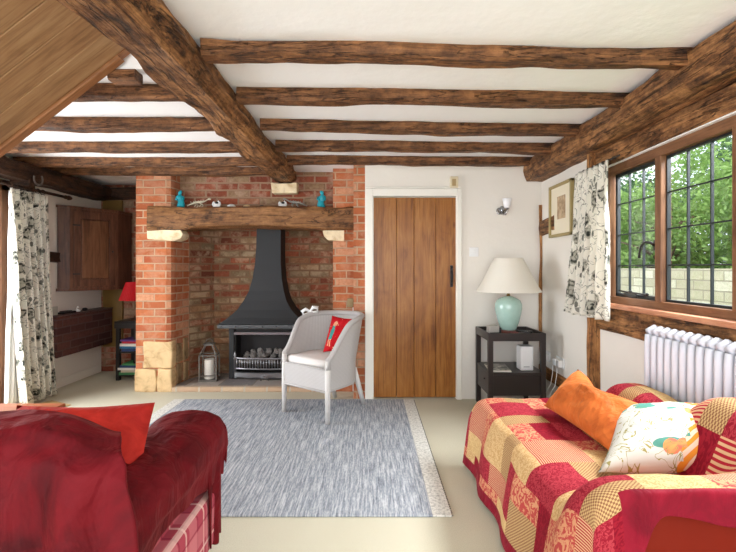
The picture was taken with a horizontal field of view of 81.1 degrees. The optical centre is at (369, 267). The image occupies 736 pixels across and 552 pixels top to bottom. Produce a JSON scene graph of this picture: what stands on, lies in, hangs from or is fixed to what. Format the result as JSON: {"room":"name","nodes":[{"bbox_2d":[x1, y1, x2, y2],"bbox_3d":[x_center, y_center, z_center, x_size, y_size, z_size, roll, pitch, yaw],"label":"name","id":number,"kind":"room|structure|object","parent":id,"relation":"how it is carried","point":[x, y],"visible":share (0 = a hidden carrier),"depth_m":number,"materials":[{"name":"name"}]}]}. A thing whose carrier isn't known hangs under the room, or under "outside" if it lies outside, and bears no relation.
{"room":"traditional dwelling","nodes":[
{"label":"traditional dwelling","id":0,"kind":"room"},
{"bbox_2d":[12,157,100,402],"bbox_3d":[-3.281,0.120,4.570,0.239,2.220,1.460,0,0,0],"label":"wall","id":1,"kind":"structure","parent":0,"point":[70,364],"depth_m":4.56,"materials":[{"name":"paint"}]},
{"bbox_2d":[14,364,100,402],"bbox_3d":[-3.192,1.185,4.480,0.015,0.090,1.240,0,0,0],"label":"baseboard","id":2,"kind":"structure","parent":1,"relation":"attached to","point":[61,382],"depth_m":4.68,"materials":[{"name":"white paint"}]},
{"bbox_2d":[53,307,112,357],"bbox_3d":[-3.118,0.672,4.630,0.165,0.415,0.910,0,0,0],"label":"cabinet","id":3,"kind":"object","parent":1,"relation":"attached to","point":[80,331],"visible":0.73,"depth_m":4.53,"materials":[{"name":"brown wood"}]},
{"bbox_2d":[52,306,57,314],"bbox_3d":[-3.107,0.422,4.235,0.017,0.085,0.070,0,0,0],"label":"block","id":4,"kind":"object","parent":3,"relation":"on","point":[54,309],"visible":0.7,"depth_m":4.24,"materials":[{"name":"beige"}]},
{"bbox_2d":[58,310,75,313],"bbox_3d":[-3.105,0.450,4.410,0.070,0.030,0.180,0,0,0],"label":"telephone","id":5,"kind":"object","parent":3,"relation":"on","point":[65,311],"visible":0.96,"depth_m":4.36,"materials":[{"name":"black plastic"}]},
{"bbox_2d":[56,205,131,291],"bbox_3d":[-3.002,-0.203,4.729,0.376,0.885,0.726,0,0,0],"label":"upper cabinet","id":6,"kind":"object","parent":1,"relation":"attached to","point":[94,245],"visible":0.99,"depth_m":4.61,"materials":[{"name":"brown wood"}]},
{"bbox_2d":[101,185,135,370],"bbox_3d":[-2.765,0.120,5.210,0.870,2.220,0.180,0,0,0],"label":"wall","id":7,"kind":"structure","parent":0,"point":[108,354],"depth_m":5.12,"materials":[{"name":"brick"}]},
{"bbox_2d":[103,200,123,346],"bbox_3d":[-3.050,0.065,5.106,0.236,1.730,0.036,0,0,0],"label":"board","id":8,"kind":"object","parent":7,"relation":"attached to","point":[110,297],"visible":0.31,"depth_m":5.09,"materials":[{"name":"brown wood"}]},
{"bbox_2d":[134,176,188,391],"bbox_3d":[-2.060,0.123,4.688,0.559,2.227,0.864,0,0,0],"label":"brick pillar","id":9,"kind":"structure","parent":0,"point":[162,266],"depth_m":4.28,"materials":[{"name":"orange brick"}]},
{"bbox_2d":[147,230,188,240],"bbox_3d":[-2.024,-0.323,4.317,0.360,0.109,0.172,0,0,0],"label":"corbel stone","id":10,"kind":"object","parent":9,"relation":"attached to","point":[169,235],"visible":0.98,"depth_m":4.23,"materials":[{"name":"beige stone"}]},
{"bbox_2d":[229,329,234,378],"bbox_3d":[-1.482,0.905,4.720,0.055,0.560,0.240,0,0,0],"label":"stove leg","id":11,"kind":"object","parent":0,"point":[231,331],"depth_m":4.60,"materials":[{"name":"black paint"}]},
{"bbox_2d":[180,172,332,207],"bbox_3d":[-1.171,-0.730,4.650,1.607,0.520,0.420,0,0,0],"label":"wall","id":12,"kind":"structure","parent":0,"point":[240,191],"depth_m":4.44,"materials":[{"name":"brick"}]},
{"bbox_2d":[146,205,353,231],"bbox_3d":[-1.174,-0.493,4.333,2.032,0.256,0.242,0,0,0],"label":"mantel beam","id":13,"kind":"structure","parent":12,"relation":"attached to","point":[272,217],"depth_m":4.22,"materials":[{"name":"brown wood"}]},
{"bbox_2d":[175,191,184,206],"bbox_3d":[-1.918,-0.700,4.344,0.093,0.170,0.076,0,0,0],"label":"figurine","id":14,"kind":"object","parent":13,"relation":"on","point":[179,197],"visible":0.94,"depth_m":4.33,"materials":[{"name":"teal ceramic"}]},
{"bbox_2d":[187,198,210,206],"bbox_3d":[-1.730,-0.661,4.350,0.244,0.093,0.068,0,0,0],"label":"ornament","id":15,"kind":"object","parent":13,"relation":"on","point":[203,201],"visible":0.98,"depth_m":4.34,"materials":[{"name":"beige plastic"}]},
{"bbox_2d":[212,200,220,206],"bbox_3d":[-1.552,-0.644,4.349,0.089,0.079,0.042,0,0,0],"label":"ornament","id":16,"kind":"object","parent":13,"relation":"on","point":[218,203],"visible":0.91,"depth_m":4.34,"materials":[{"name":"white ceramic"}]},
{"bbox_2d":[278,200,286,205],"bbox_3d":[-0.885,-0.644,4.349,0.089,0.079,0.042,0,0,0],"label":"ornament","id":17,"kind":"object","parent":13,"relation":"on","point":[284,203],"visible":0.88,"depth_m":4.34,"materials":[{"name":"white ceramic"}]},
{"bbox_2d":[283,198,306,206],"bbox_3d":[-0.759,-0.661,4.350,0.244,0.093,0.068,0,0,0],"label":"ornament","id":18,"kind":"object","parent":13,"relation":"on","point":[290,201],"visible":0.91,"depth_m":4.34,"materials":[{"name":"plastic"}]},
{"bbox_2d":[317,191,325,206],"bbox_3d":[-0.492,-0.700,4.344,0.093,0.170,0.076,0,0,0],"label":"figurine","id":19,"kind":"object","parent":13,"relation":"on","point":[321,198],"visible":0.95,"depth_m":4.33,"materials":[{"name":"teal ceramic"}]},
{"bbox_2d":[271,182,297,194],"bbox_3d":[-0.868,-0.810,4.387,0.268,0.112,0.116,0,0,0],"label":"corbel stone","id":20,"kind":"object","parent":12,"relation":"attached to","point":[277,189],"visible":1,"depth_m":4.33,"materials":[{"name":"beige stone"}]},
{"bbox_2d":[189,229,332,378],"bbox_3d":[-1.153,0.380,4.851,1.571,1.700,0.498,0,0,0],"label":"wall","id":21,"kind":"structure","parent":0,"point":[221,262],"depth_m":4.86,"materials":[{"name":"brick"}]},
{"bbox_2d":[34,371,504,551],"bbox_3d":[-0.970,1.280,1.550,5.260,0.100,7.500,0,0,0],"label":"floor","id":22,"kind":"structure","parent":0,"point":[472,527],"depth_m":2.11,"materials":[{"name":"beige carpet"}]},
{"bbox_2d":[0,403,64,410],"bbox_3d":[-2.365,1.055,2.630,0.770,0.350,0.340,0,0,0],"label":"wooden chest","id":23,"kind":"object","parent":22,"relation":"on","point":[3,406],"visible":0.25,"depth_m":2.75,"materials":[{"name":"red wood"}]},
{"bbox_2d":[42,400,70,406],"bbox_3d":[-2.930,1.225,3.660,0.300,0.008,0.560,0,0,26],"label":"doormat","id":24,"kind":"object","parent":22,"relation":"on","point":[50,401],"visible":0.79,"depth_m":3.90,"materials":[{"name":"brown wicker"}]},
{"bbox_2d":[114,318,135,380],"bbox_3d":[-2.578,0.905,4.860,0.415,0.650,0.360,0,0,0],"label":"shelf unit","id":25,"kind":"object","parent":22,"relation":"on","point":[130,323],"visible":0.45,"depth_m":4.69,"materials":[{"name":"black paint"}]},
{"bbox_2d":[119,372,134,374],"bbox_3d":[-2.601,1.151,4.779,0.271,0.026,0.191,0,0,-3],"label":"book","id":26,"kind":"object","parent":25,"relation":"on","point":[120,373],"visible":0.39,"depth_m":4.68,"materials":[{"name":"green paper"}]},
{"bbox_2d":[121,370,134,372],"bbox_3d":[-2.587,1.127,4.779,0.260,0.022,0.191,0,0,-3],"label":"book","id":27,"kind":"object","parent":26,"relation":"on","point":[122,371],"visible":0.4,"depth_m":4.68,"materials":[{"name":"beige paper"}]},
{"bbox_2d":[118,368,135,369],"bbox_3d":[-2.608,1.101,4.779,0.283,0.026,0.191,0,0,1],"label":"book","id":28,"kind":"object","parent":27,"relation":"on","point":[118,368],"visible":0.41,"depth_m":4.68,"materials":[{"name":"white paper"}]},
{"bbox_2d":[120,365,135,367],"bbox_3d":[-2.604,1.075,4.779,0.246,0.024,0.191,0,0,1],"label":"book","id":29,"kind":"object","parent":28,"relation":"on","point":[121,366],"visible":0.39,"depth_m":4.68,"materials":[{"name":"blue paper"}]},
{"bbox_2d":[122,360,135,365],"bbox_3d":[-2.577,1.052,4.779,0.249,0.020,0.191,0,0,-1],"label":"book","id":30,"kind":"object","parent":29,"relation":"on","point":[131,362],"visible":0.51,"depth_m":4.69,"materials":[{"name":"green paper"}]},
{"bbox_2d":[119,282,135,300],"bbox_3d":[-2.630,0.368,4.840,0.348,0.420,0.348,0,0,0],"label":"table lamp","id":31,"kind":"object","parent":25,"relation":"on","point":[128,293],"visible":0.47,"depth_m":4.71,"materials":[{"name":"red fabric"}]},
{"bbox_3d":[-2.597,0.896,4.779,0.228,0.028,0.181,0,0,-1],"label":"book","id":32,"kind":"object","parent":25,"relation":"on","visible":0},
{"bbox_2d":[120,346,135,348],"bbox_3d":[-2.607,0.869,4.779,0.247,0.024,0.181,0,0,1],"label":"book","id":33,"kind":"object","parent":32,"relation":"on","point":[121,347],"visible":0.43,"depth_m":4.69,"materials":[{"name":"blue paper"}]},
{"bbox_2d":[120,343,135,345],"bbox_3d":[-2.608,0.841,4.779,0.245,0.030,0.181,0,0,3],"label":"book","id":34,"kind":"object","parent":33,"relation":"on","point":[121,344],"visible":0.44,"depth_m":4.69,"materials":[{"name":"white paper"}]},
{"bbox_2d":[122,341,135,343],"bbox_3d":[-2.593,0.814,4.779,0.224,0.022,0.181,0,0,2],"label":"book","id":35,"kind":"object","parent":34,"relation":"on","point":[123,342],"visible":0.41,"depth_m":4.69,"materials":[{"name":"red paper"}]},
{"bbox_2d":[120,337,135,341],"bbox_3d":[-2.593,0.791,4.779,0.261,0.020,0.181,0,0,2],"label":"book","id":36,"kind":"object","parent":35,"relation":"on","point":[128,338],"visible":0.51,"depth_m":4.70,"materials":[{"name":"purple paper"}]},
{"bbox_2d":[152,490,213,551],"bbox_3d":[-1.512,0.814,1.427,1.715,0.832,0.925,0,0,0],"label":"sofa","id":37,"kind":"object","parent":22,"relation":"on","point":[189,531],"visible":0.12,"depth_m":1.60,"materials":[{"name":"red fabric"}]},
{"bbox_2d":[16,402,154,463],"bbox_3d":[-0.980,0.633,1.440,0.461,0.323,0.177,0,0,-4],"label":"cushion","id":38,"kind":"object","parent":37,"relation":"on","point":[133,421],"visible":0.21,"depth_m":1.45,"materials":[{"name":"red fabric"}]},
{"bbox_2d":[0,409,227,551],"bbox_3d":[-1.395,0.761,1.408,1.811,0.814,1.063,0,0,0],"label":"throw","id":39,"kind":"object","parent":37,"relation":"on","point":[67,484],"visible":0.94,"depth_m":0.96,"materials":[{"name":"red fabric"}]},
{"bbox_2d":[172,373,315,391],"bbox_3d":[-1.180,1.206,4.559,1.620,0.047,0.593,0,0,0],"label":"hearth","id":40,"kind":"object","parent":22,"relation":"on","point":[224,384],"visible":0.46,"depth_m":4.29,"materials":[{"name":"stone"}]},
{"bbox_2d":[198,339,219,381],"bbox_3d":[-1.700,0.966,4.550,0.186,0.438,0.156,0,0,-7],"label":"lantern","id":41,"kind":"object","parent":40,"relation":"on","point":[216,378],"visible":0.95,"depth_m":4.49,"materials":[{"name":"grey metal"}]},
{"bbox_2d":[204,358,214,378],"bbox_3d":[-1.700,1.062,4.550,0.104,0.204,0.104,0,0,0],"label":"candle","id":42,"kind":"object","parent":41,"relation":"in","point":[209,363],"visible":0.99,"depth_m":4.51,"materials":[{"name":"white wax"}]},
{"bbox_2d":[217,229,302,380],"bbox_3d":[-1.110,0.361,4.631,0.930,1.658,0.417,0,0,0],"label":"fireplace","id":43,"kind":"object","parent":40,"relation":"on","point":[260,329],"visible":0.78,"depth_m":4.58,"materials":[{"name":"black paint"}]},
{"bbox_2d":[149,399,452,516],"bbox_3d":[-0.704,1.224,3.060,2.233,0.010,1.880,0,0,0],"label":"rug","id":44,"kind":"object","parent":22,"relation":"on","point":[374,458],"visible":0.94,"depth_m":2.74,"materials":[{"name":"grey fabric"}]},
{"bbox_2d":[282,310,365,424],"bbox_3d":[-0.348,0.810,3.750,0.622,0.827,0.648,0,0,37],"label":"wicker chair","id":45,"kind":"object","parent":44,"relation":"on","point":[310,331],"visible":0.91,"depth_m":3.60,"materials":[{"name":"white wicker"}]},
{"bbox_2d":[287,349,330,368],"bbox_3d":[-0.378,0.774,3.710,0.468,0.075,0.477,0,0,37],"label":"seat cushion","id":46,"kind":"object","parent":45,"relation":"on","point":[315,358],"visible":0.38,"depth_m":3.58,"materials":[{"name":"white fabric"}]},
{"bbox_2d":[323,316,351,351],"bbox_3d":[-0.248,0.568,3.654,0.291,0.295,0.182,0,0,28],"label":"cushion","id":47,"kind":"object","parent":46,"relation":"on","point":[337,325],"visible":0.47,"depth_m":3.64,"materials":[{"name":"red fabric"}]},
{"bbox_2d":[301,306,318,314],"bbox_3d":[-0.554,0.423,3.954,0.177,0.153,0.044,0,0,0],"label":"ribbon bow","id":48,"kind":"object","parent":45,"relation":"on","point":[312,307],"visible":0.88,"depth_m":3.95,"materials":[{"name":"white fabric"}]},
{"bbox_2d":[476,326,545,401],"bbox_3d":[1.213,0.885,3.765,0.483,0.690,0.430,0,0,0],"label":"side table","id":49,"kind":"object","parent":22,"relation":"on","point":[517,382],"visible":0.84,"depth_m":3.56,"materials":[{"name":"black wood"}]},
{"bbox_2d":[487,325,500,332],"bbox_3d":[1.055,0.531,3.658,0.110,0.085,0.064,0,0,-9],"label":"clock radio","id":50,"kind":"object","parent":49,"relation":"on","point":[490,328],"visible":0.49,"depth_m":3.63,"materials":[{"name":"white plastic"}]},
{"bbox_2d":[484,363,511,371],"bbox_3d":[1.100,0.860,3.710,0.180,0.013,0.260,0,0,6],"label":"magazine","id":51,"kind":"object","parent":49,"relation":"on","point":[496,367],"visible":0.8,"depth_m":3.65,"materials":[{"name":"beige paper"}]},
{"bbox_2d":[476,258,541,332],"bbox_3d":[1.210,0.244,3.760,0.553,0.661,0.553,0,0,0],"label":"table lamp","id":52,"kind":"object","parent":49,"relation":"on","point":[504,275],"visible":0.95,"depth_m":3.64,"materials":[{"name":"white fabric"}]},
{"bbox_2d":[477,362,540,374],"bbox_3d":[1.216,0.876,3.765,0.468,0.018,0.420,0,0,0],"label":"shelf","id":53,"kind":"object","parent":49,"relation":"attached to","point":[512,366],"depth_m":3.64,"materials":[{"name":"black wood"}]},
{"bbox_2d":[476,326,545,340],"bbox_3d":[1.216,0.573,3.765,0.478,0.065,0.430,0,0,0],"label":"table top","id":54,"kind":"object","parent":49,"relation":"on","point":[481,331],"depth_m":3.55,"materials":[{"name":"black wood"}]},
{"bbox_2d":[517,344,532,370],"bbox_3d":[1.325,0.764,3.679,0.110,0.205,0.112,0,0,0],"label":"router","id":55,"kind":"object","parent":49,"relation":"on","point":[524,351],"visible":1,"depth_m":3.62,"materials":[{"name":"white plastic"}]},
{"bbox_2d":[538,205,541,355],"bbox_3d":[1.599,0.320,4.024,0.037,1.820,0.030,0,0,-42],"label":"post","id":56,"kind":"object","parent":22,"relation":"on","point":[540,206],"visible":0.59,"depth_m":4.02,"materials":[{"name":"brown wood"}]},
{"bbox_2d":[644,325,735,403],"bbox_3d":[1.527,0.767,1.707,0.106,0.926,1.244,0,0,0],"label":"radiator","id":57,"kind":"object","parent":22,"relation":"on","point":[690,367],"visible":0.48,"depth_m":2.00,"materials":[{"name":"white metal"}]},
{"bbox_2d":[645,516,735,551],"bbox_3d":[1.045,0.872,1.947,0.766,0.716,1.406,0,0,0],"label":"sofa","id":58,"kind":"object","parent":22,"relation":"on","point":[671,533],"visible":0.02,"depth_m":1.25,"materials":[{"name":"red fabric"}]},
{"bbox_2d":[463,383,735,551],"bbox_3d":[1.007,0.851,1.942,0.874,0.736,1.465,0,0,0],"label":"throw","id":59,"kind":"object","parent":58,"relation":"on","point":[538,474],"visible":0.79,"depth_m":1.60,"materials":[{"name":"red fabric"}]},
{"bbox_2d":[543,370,637,449],"bbox_3d":[1.065,0.667,2.040,0.234,0.220,0.666,0,0,-4],"label":"cushion","id":60,"kind":"object","parent":59,"relation":"on","point":[594,411],"visible":0.8,"depth_m":1.95,"materials":[{"name":"orange fabric"}]},
{"bbox_2d":[599,402,698,474],"bbox_3d":[1.157,0.673,1.749,0.551,0.244,0.342,0,0,8],"label":"cushion","id":61,"kind":"object","parent":59,"relation":"on","point":[662,437],"visible":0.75,"depth_m":1.63,"materials":[{"name":"fabric"}]},
{"bbox_2d":[333,169,353,391],"bbox_3d":[-0.262,0.120,4.700,0.213,2.220,0.840,0,0,0],"label":"wall","id":62,"kind":"structure","parent":0,"point":[343,179],"depth_m":4.28,"materials":[{"name":"orange brick"}]},
{"bbox_2d":[323,231,343,240],"bbox_3d":[-0.360,-0.318,4.318,0.217,0.109,0.167,0,0,0],"label":"corbel stone","id":63,"kind":"object","parent":62,"relation":"attached to","point":[329,235],"visible":0.82,"depth_m":4.24,"materials":[{"name":"beige stone"}]},
{"bbox_2d":[347,298,352,306],"bbox_3d":[-0.195,0.345,4.269,0.060,0.090,0.020,0,0,0],"label":"socket","id":64,"kind":"object","parent":62,"relation":"attached to","point":[349,300],"visible":1,"depth_m":4.26,"materials":[{"name":"brown plastic"}]},
{"bbox_2d":[354,165,461,399],"bbox_3d":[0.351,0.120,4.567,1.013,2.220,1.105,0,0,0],"label":"door frame","id":65,"kind":"structure","parent":62,"relation":"attached to","point":[369,192],"depth_m":4.02,"materials":[{"name":"white paint"}]},
{"bbox_2d":[5,0,735,184],"bbox_3d":[-0.940,-1.050,1.550,5.320,0.120,7.500,0,0,0],"label":"ceiling","id":66,"kind":"structure","parent":0,"point":[547,23],"depth_m":1.91,"materials":[{"name":"paint"}]},
{"bbox_2d":[7,141,237,153],"bbox_3d":[-2.075,-0.955,3.397,2.210,0.100,0.094,0,0,0],"label":"joist","id":67,"kind":"object","parent":66,"relation":"attached to","point":[34,147],"visible":0.79,"depth_m":3.36,"materials":[{"name":"brown wood"}]},
{"bbox_2d":[36,117,213,132],"bbox_3d":[-2.075,-0.954,2.845,2.210,0.102,0.109,0,0,0],"label":"joist","id":68,"kind":"object","parent":66,"relation":"attached to","point":[55,124],"visible":0.7,"depth_m":2.81,"materials":[{"name":"brown wood"}]},
{"bbox_2d":[107,69,142,85],"bbox_3d":[-1.232,-0.960,2.166,0.135,0.056,0.082,0,0,0],"label":"block","id":69,"kind":"object","parent":66,"relation":"attached to","point":[118,77],"visible":0.99,"depth_m":2.13,"materials":[{"name":"brown wood"}]},
{"bbox_2d":[73,83,182,101],"bbox_3d":[-2.075,-0.957,2.342,2.210,0.103,0.093,0,0,0],"label":"joist","id":70,"kind":"object","parent":66,"relation":"attached to","point":[100,92],"visible":0.44,"depth_m":2.31,"materials":[{"name":"brown wood"}]},
{"bbox_2d":[13,157,257,167],"bbox_3d":[-2.075,-0.956,3.872,2.210,0.103,0.098,0,0,0],"label":"joist","id":71,"kind":"object","parent":66,"relation":"attached to","point":[60,162],"visible":0.89,"depth_m":3.83,"materials":[{"name":"brown wood"}]},
{"bbox_2d":[45,167,266,176],"bbox_3d":[-2.075,-0.958,4.241,2.210,0.106,0.098,0,0,0],"label":"joist","id":72,"kind":"object","parent":66,"relation":"attached to","point":[113,171],"visible":0.74,"depth_m":4.20,"materials":[{"name":"brown wood"}]},
{"bbox_2d":[57,0,296,182],"bbox_3d":[-0.877,-0.944,2.320,0.321,0.227,4.240,0,0,1],"label":"ceiling beam","id":73,"kind":"structure","parent":66,"relation":"attached to","point":[164,49],"depth_m":1.85,"materials":[{"name":"brown wood"}]},
{"bbox_2d":[287,155,531,166],"bbox_3d":[0.385,-0.958,3.838,2.231,0.094,0.102,0,0,-2],"label":"joist","id":74,"kind":"object","parent":66,"relation":"attached to","point":[412,161],"visible":0.94,"depth_m":3.80,"materials":[{"name":"brown wood"}]},
{"bbox_2d":[275,140,553,154],"bbox_3d":[0.385,-0.956,3.394,2.232,0.095,0.102,0,0,-3],"label":"joist","id":75,"kind":"object","parent":66,"relation":"attached to","point":[397,146],"visible":0.96,"depth_m":3.36,"materials":[{"name":"brown wood"}]},
{"bbox_2d":[260,118,580,136],"bbox_3d":[0.385,-0.958,2.941,2.233,0.098,0.104,0,0,-3],"label":"joist","id":76,"kind":"object","parent":66,"relation":"attached to","point":[440,129],"visible":0.98,"depth_m":2.91,"materials":[{"name":"brown wood"}]},
{"bbox_2d":[236,87,628,108],"bbox_3d":[0.385,-0.960,2.423,2.232,0.092,0.104,0,0,-2],"label":"joist","id":77,"kind":"object","parent":66,"relation":"attached to","point":[280,96],"visible":0.97,"depth_m":2.39,"materials":[{"name":"brown wood"}]},
{"bbox_2d":[200,38,693,70],"bbox_3d":[0.385,-0.957,1.932,2.232,0.092,0.107,0,0,-2],"label":"joist","id":78,"kind":"object","parent":66,"relation":"attached to","point":[213,51],"visible":0.95,"depth_m":1.90,"materials":[{"name":"brown wood"}]},
{"bbox_2d":[365,165,540,398],"bbox_3d":[0.781,0.120,4.170,1.657,2.220,0.260,0,0,0],"label":"wall","id":79,"kind":"structure","parent":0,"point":[515,234],"depth_m":4.04,"materials":[{"name":"paint"}]},
{"bbox_2d":[374,198,455,396],"bbox_3d":[0.420,0.275,4.055,0.810,1.890,0.111,0,0,0],"label":"door","id":80,"kind":"structure","parent":79,"relation":"in","point":[415,238],"depth_m":4.05,"materials":[{"name":"brown wood"}]},
{"bbox_2d":[450,176,457,187],"bbox_3d":[0.785,-0.802,4.019,0.076,0.105,0.037,0,0,0],"label":"sensor","id":81,"kind":"object","parent":79,"relation":"attached to","point":[453,179],"visible":1,"depth_m":4.00,"materials":[{"name":"beige plastic"}]},
{"bbox_2d":[469,247,478,256],"bbox_3d":[0.975,-0.150,4.032,0.086,0.086,0.013,0,0,0],"label":"light switch","id":82,"kind":"object","parent":79,"relation":"attached to","point":[473,251],"visible":1,"depth_m":4.03,"materials":[{"name":"white plastic"}]},
{"bbox_2d":[496,198,511,214],"bbox_3d":[1.237,-0.559,3.963,0.123,0.152,0.144,0,0,0],"label":"wall sconce","id":83,"kind":"object","parent":79,"relation":"attached to","point":[502,210],"visible":1,"depth_m":3.93,"materials":[{"name":"silver metal"}]},
{"bbox_2d":[539,160,643,397],"bbox_3d":[1.633,0.120,1.050,0.113,2.220,6.500,0,0,0],"label":"wall","id":84,"kind":"structure","parent":0,"point":[621,356],"depth_m":3.52,"materials":[{"name":"paint"}]},
{"bbox_2d":[546,350,550,361],"bbox_3d":[1.584,0.795,3.900,0.048,0.090,0.150,0,0,0],"label":"wall socket","id":85,"kind":"object","parent":84,"relation":"attached to","point":[548,354],"visible":0.45,"depth_m":3.84,"materials":[{"name":"white plastic"}]},
{"bbox_2d":[539,364,566,386],"bbox_3d":[1.601,0.951,3.500,0.052,0.111,1.040,0,1,0],"label":"wall rail","id":86,"kind":"object","parent":84,"relation":"attached to","point":[560,379],"visible":0.23,"depth_m":3.69,"materials":[{"name":"brown wood"}]},
{"bbox_2d":[552,355,564,369],"bbox_3d":[1.584,0.795,3.620,0.048,0.090,0.150,0,0,0],"label":"wall socket","id":87,"kind":"object","parent":84,"relation":"attached to","point":[558,361],"visible":1,"depth_m":3.58,"materials":[{"name":"white plastic"}]},
{"bbox_2d":[549,178,573,237],"bbox_3d":[1.585,-0.485,3.575,0.030,0.444,0.420,0,0,0],"label":"picture frame","id":88,"kind":"object","parent":84,"relation":"attached to","point":[561,195],"visible":0.88,"depth_m":3.54,"materials":[{"name":"gold"}]},
{"bbox_2d":[557,194,564,219],"bbox_3d":[1.585,-0.505,3.565,0.002,0.190,0.150,0,0,0],"label":"print","id":89,"kind":"object","parent":88,"relation":"attached to","point":[560,197],"depth_m":3.57},
{"bbox_2d":[586,153,599,389],"bbox_3d":[1.599,0.205,3.029,0.138,2.050,0.060,0,0,0],"label":"wall post","id":90,"kind":"object","parent":84,"relation":"attached to","point":[593,332],"visible":0.19,"depth_m":3.01,"materials":[{"name":"brown wood"}]},
{"bbox_2d":[523,20,735,181],"bbox_3d":[1.560,-0.900,2.115,0.284,0.220,3.830,0,0,0],"label":"beam","id":91,"kind":"structure","parent":84,"relation":"attached to","point":[710,68],"depth_m":2.21,"materials":[{"name":"brown wood"}]},
{"bbox_2d":[578,111,735,341],"bbox_3d":[1.589,-0.132,1.683,0.166,1.131,2.966,0,0,0],"label":"window","id":92,"kind":"structure","parent":84,"relation":"in","point":[660,155],"depth_m":2.38,"materials":[{"name":"brown wood"}]},
{"bbox_2d":[564,160,609,321],"bbox_3d":[1.499,-0.171,3.012,0.073,1.023,0.644,0,0,0],"label":"curtain","id":93,"kind":"object","parent":92,"relation":"hanging from","point":[588,280],"visible":1,"depth_m":2.91,"materials":[{"name":"grey fabric"}]},
{"bbox_2d":[595,83,735,165],"bbox_3d":[1.598,-0.744,1.650,0.060,0.136,2.900,0,0,0],"label":"lintel","id":94,"kind":"object","parent":84,"relation":"attached to","point":[721,103],"visible":0.69,"depth_m":2.21,"materials":[{"name":"brown wood"}]},
{"bbox_3d":[-3.300,-0.880,2.870,0.200,0.220,1.940,0,0,0],"label":"lintel","id":95,"kind":"object","parent":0,"visible":0},
{"bbox_2d":[0,179,9,402],"bbox_3d":[-3.235,0.230,2.870,0.090,2.000,1.940,0,0,0],"label":"door","id":96,"kind":"structure","parent":95,"relation":"attached to","point":[4,206],"depth_m":3.74,"materials":[{"name":"brown wood"}]},
{"bbox_2d":[0,155,111,200],"bbox_3d":[-3.102,-0.859,2.700,0.243,0.179,4.600,0,0,0],"label":"beam","id":97,"kind":"structure","parent":95,"relation":"attached to","point":[10,169],"depth_m":4.11,"materials":[{"name":"black wood"}]},
{"bbox_2d":[0,179,71,199],"bbox_3d":[-3.100,-0.734,3.038,0.190,0.113,2.675,0,0,0],"label":"pole","id":98,"kind":"object","parent":97,"relation":"attached to","point":[28,186],"visible":0.95,"depth_m":3.81,"materials":[{"name":"black wood"}]},
{"bbox_2d":[4,190,18,402],"bbox_3d":[-3.111,0.252,3.800,0.070,1.843,0.269,0,0,0],"label":"lining","id":99,"kind":"object","parent":98,"relation":"hanging from","point":[11,386],"visible":0.29,"depth_m":3.70,"materials":[{"name":"white fabric"}]},
{"bbox_2d":[10,188,56,402],"bbox_3d":[-3.019,0.266,3.882,0.115,1.882,0.545,0,0,0],"label":"curtain","id":100,"kind":"object","parent":98,"relation":"hanging from","point":[30,250],"visible":1,"depth_m":3.83,"materials":[{"name":"grey fabric"}]},
{"bbox_2d":[33,176,42,185],"bbox_3d":[-2.985,-0.788,3.870,0.014,0.101,0.114,0,0,0],"label":"horseshoe","id":101,"kind":"object","parent":97,"relation":"hanging from","point":[33,176],"visible":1,"depth_m":3.87,"materials":[{"name":"silver metal"}]},
{"bbox_2d":[109,187,135,199],"bbox_3d":[-2.760,-0.872,5.050,0.840,0.145,0.115,0,0,0],"label":"beam","id":102,"kind":"structure","parent":97,"relation":"attached to","point":[119,193],"depth_m":5.01,"materials":[{"name":"black wood"}]},
{"bbox_3d":[-3.300,0.120,-0.150,0.200,2.220,4.100,0,0,0],"label":"wall","id":103,"kind":"structure","parent":0,"visible":0},
{"bbox_2d":[0,0,129,157],"bbox_3d":[-2.105,-0.490,1.565,2.398,2.026,1.110,0,0,0],"label":"staircase","id":104,"kind":"structure","parent":103,"relation":"attached to","point":[50,56],"depth_m":1.89,"materials":[{"name":"brown wood"}]},
{"label":"outside","id":105,"kind":"structure","parent":0,"visible":0},
{"bbox_3d":[15.850,1.580,14.000,28.300,0.100,52.000,0,0,0],"label":"ground","id":106,"kind":"structure","parent":105,"visible":0},
{"bbox_2d":[621,171,675,268],"bbox_3d":[7.031,-0.569,12.568,3.230,4.312,3.372,0,0,-3],"label":"tree","id":107,"kind":"object","parent":106,"relation":"on","point":[641,171],"visible":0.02,"depth_m":12.11,"materials":[{"name":"green plant"}]},
{"bbox_2d":[621,141,730,262],"bbox_3d":[10.527,-1.619,15.822,5.747,6.407,5.910,0,0,0],"label":"tree","id":108,"kind":"object","parent":106,"relation":"on","point":[647,174],"visible":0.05,"depth_m":14.95,"materials":[{"name":"green plant"}]},
{"bbox_2d":[621,268,731,305],"bbox_3d":[5.125,0.795,9.000,0.250,1.570,14.000,0,0,0],"label":"wall","id":109,"kind":"structure","parent":106,"relation":"on","point":[699,278],"depth_m":6.67,"materials":[{"name":"brick"}]},
{"bbox_2d":[621,174,731,268],"bbox_3d":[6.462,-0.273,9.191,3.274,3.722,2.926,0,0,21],"label":"tree","id":110,"kind":"object","parent":106,"relation":"on","point":[636,207],"visible":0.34,"depth_m":9.30,"materials":[{"name":"green plant"}]},
{"bbox_2d":[640,138,731,268],"bbox_3d":[6.566,-0.503,7.014,3.343,4.180,3.703,0,0,-9],"label":"tree","id":111,"kind":"object","parent":106,"relation":"on","point":[722,189],"visible":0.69,"depth_m":7.47,"materials":[{"name":"green plant"}]},
{"bbox_2d":[672,136,731,268],"bbox_3d":[8.489,-1.061,8.948,4.180,5.293,4.411,0,0,14],"label":"tree","id":112,"kind":"object","parent":106,"relation":"on","point":[727,139],"visible":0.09,"depth_m":9.45,"materials":[{"name":"green plant"}]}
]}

